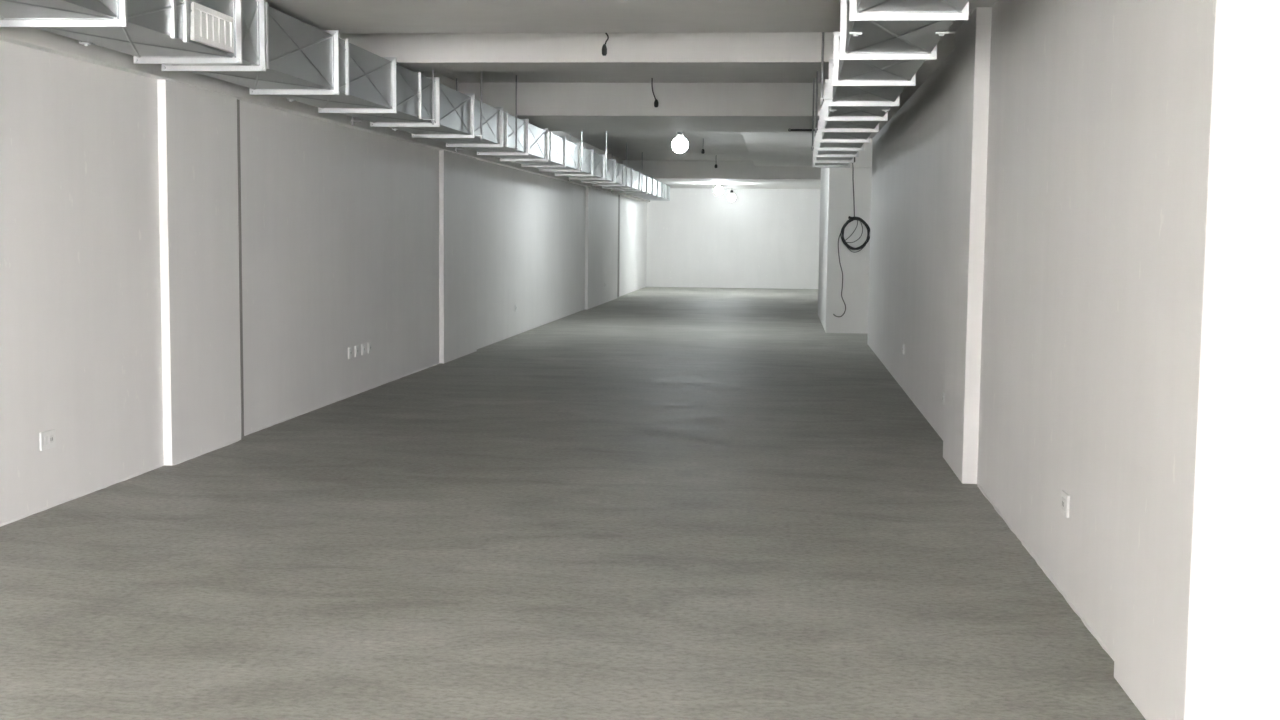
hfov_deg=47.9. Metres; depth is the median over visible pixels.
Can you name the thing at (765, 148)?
ceiling beam
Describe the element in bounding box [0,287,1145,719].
floor
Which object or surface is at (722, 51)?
ceiling beam
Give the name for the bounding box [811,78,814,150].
rod
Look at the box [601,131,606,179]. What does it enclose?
rod
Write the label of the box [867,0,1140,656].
wall
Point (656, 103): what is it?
socket
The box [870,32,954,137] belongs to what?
ceiling beam
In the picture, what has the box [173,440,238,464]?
baseboard
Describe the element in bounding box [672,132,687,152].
light bulb
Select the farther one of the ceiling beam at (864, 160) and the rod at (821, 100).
the ceiling beam at (864, 160)
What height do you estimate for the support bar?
0.069 m
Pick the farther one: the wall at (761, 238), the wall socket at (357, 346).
the wall at (761, 238)
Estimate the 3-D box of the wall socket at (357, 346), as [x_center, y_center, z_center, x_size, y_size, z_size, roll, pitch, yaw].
[-2.612,-0.083,13.293,0.014,0.100,0.100,1,5,6]
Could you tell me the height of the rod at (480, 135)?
0.840 m
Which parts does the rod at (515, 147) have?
rod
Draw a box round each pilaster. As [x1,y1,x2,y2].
[157,79,240,464]
[439,150,476,362]
[585,187,617,309]
[943,7,991,483]
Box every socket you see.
[39,429,55,450]
[348,347,351,358]
[355,345,358,356]
[361,344,364,354]
[368,342,371,352]
[602,44,606,55]
[654,99,658,106]
[1061,490,1069,517]
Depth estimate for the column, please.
22.35 m
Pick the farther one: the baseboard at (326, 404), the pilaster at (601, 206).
the pilaster at (601, 206)
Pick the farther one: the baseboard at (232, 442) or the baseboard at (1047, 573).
the baseboard at (232, 442)
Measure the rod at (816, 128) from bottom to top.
0.800 m
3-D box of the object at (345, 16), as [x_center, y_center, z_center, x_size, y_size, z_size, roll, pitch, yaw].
[-1.430,-1.633,0.470,17.400,0.400,18.930,1,5,6]
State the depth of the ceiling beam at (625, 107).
16.74 m
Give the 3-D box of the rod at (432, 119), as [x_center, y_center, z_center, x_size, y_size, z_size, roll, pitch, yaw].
[-1.787,-2.418,12.204,0.098,0.840,0.036,1,5,6]
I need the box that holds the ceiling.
[435,71,828,160]
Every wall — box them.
[0,0,1279,719]
[646,188,819,288]
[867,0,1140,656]
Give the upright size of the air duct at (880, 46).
0.342 m
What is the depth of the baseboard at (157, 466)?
8.01 m
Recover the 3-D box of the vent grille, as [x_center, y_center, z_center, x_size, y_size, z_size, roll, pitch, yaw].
[-2.273,-1.764,7.660,0.022,0.193,0.540,1,5,5]
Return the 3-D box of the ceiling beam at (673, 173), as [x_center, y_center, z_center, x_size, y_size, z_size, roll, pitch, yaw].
[2.649,-4.797,37.499,5.800,0.440,7.300,1,5,6]
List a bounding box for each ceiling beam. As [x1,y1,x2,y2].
[0,27,649,201]
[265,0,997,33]
[339,32,833,70]
[459,83,824,131]
[623,160,820,188]
[741,132,815,165]
[850,138,871,167]
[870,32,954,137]
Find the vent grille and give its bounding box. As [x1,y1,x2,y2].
[190,2,233,52]
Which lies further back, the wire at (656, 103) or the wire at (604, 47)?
the wire at (656, 103)
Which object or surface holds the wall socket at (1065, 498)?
attached to the wall at (1063, 82)
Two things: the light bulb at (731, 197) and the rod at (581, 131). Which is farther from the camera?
the light bulb at (731, 197)
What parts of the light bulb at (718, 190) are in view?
bulb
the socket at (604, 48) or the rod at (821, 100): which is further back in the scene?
the socket at (604, 48)
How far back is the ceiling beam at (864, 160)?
22.09 m
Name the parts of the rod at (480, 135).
rod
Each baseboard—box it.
[0,465,161,526]
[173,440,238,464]
[244,362,438,435]
[977,484,1113,660]
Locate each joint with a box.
[237,99,243,436]
[617,195,619,296]
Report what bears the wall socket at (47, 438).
attached to the wall at (340, 224)
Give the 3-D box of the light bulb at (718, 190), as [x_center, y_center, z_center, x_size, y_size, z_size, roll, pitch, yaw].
[2.019,-4.390,36.941,0.209,0.294,0.209,1,5,6]
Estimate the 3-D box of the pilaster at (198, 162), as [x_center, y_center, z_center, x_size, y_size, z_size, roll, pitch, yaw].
[-2.997,-0.594,9.667,0.175,2.440,1.180,1,5,6]
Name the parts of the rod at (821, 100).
rod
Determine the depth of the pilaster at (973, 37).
8.81 m
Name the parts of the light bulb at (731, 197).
bulb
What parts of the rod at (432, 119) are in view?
rod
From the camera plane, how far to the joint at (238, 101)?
10.40 m
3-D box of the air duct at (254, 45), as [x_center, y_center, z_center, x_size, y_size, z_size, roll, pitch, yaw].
[-1.224,-3.028,21.456,0.626,0.430,36.048,1,5,5]
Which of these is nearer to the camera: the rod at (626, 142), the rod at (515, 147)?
the rod at (515, 147)
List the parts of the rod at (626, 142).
rod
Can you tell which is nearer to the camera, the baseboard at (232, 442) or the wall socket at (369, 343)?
the baseboard at (232, 442)
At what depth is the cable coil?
22.23 m
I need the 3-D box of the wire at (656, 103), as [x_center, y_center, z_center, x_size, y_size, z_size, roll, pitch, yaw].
[0.169,-3.001,16.165,0.083,0.325,0.051,1,5,6]
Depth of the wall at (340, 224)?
7.55 m
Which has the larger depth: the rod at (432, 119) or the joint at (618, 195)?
the joint at (618, 195)
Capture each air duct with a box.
[0,0,669,200]
[813,0,968,167]
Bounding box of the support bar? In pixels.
[788,128,811,131]
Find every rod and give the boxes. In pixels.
[423,70,434,124]
[474,71,482,139]
[509,75,517,150]
[576,131,581,171]
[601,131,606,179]
[622,142,626,186]
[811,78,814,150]
[814,71,824,132]
[819,32,832,104]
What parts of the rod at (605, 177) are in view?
rod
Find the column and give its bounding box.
[818,168,871,333]
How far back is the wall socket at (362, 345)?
13.46 m
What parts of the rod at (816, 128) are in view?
rod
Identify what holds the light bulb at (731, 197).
hanging from the ceiling beam at (673, 173)
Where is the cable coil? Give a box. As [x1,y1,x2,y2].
[833,157,869,316]
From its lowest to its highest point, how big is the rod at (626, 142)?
0.840 m
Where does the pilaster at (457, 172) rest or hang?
attached to the wall at (340, 224)
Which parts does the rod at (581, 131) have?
rod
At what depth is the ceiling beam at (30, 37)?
10.01 m
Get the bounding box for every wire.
[602,33,608,55]
[651,78,658,106]
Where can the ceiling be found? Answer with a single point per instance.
(717, 146)
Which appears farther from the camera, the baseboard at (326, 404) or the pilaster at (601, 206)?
the pilaster at (601, 206)
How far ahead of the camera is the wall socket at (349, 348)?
13.07 m
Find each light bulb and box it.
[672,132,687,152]
[715,183,722,194]
[728,190,735,201]

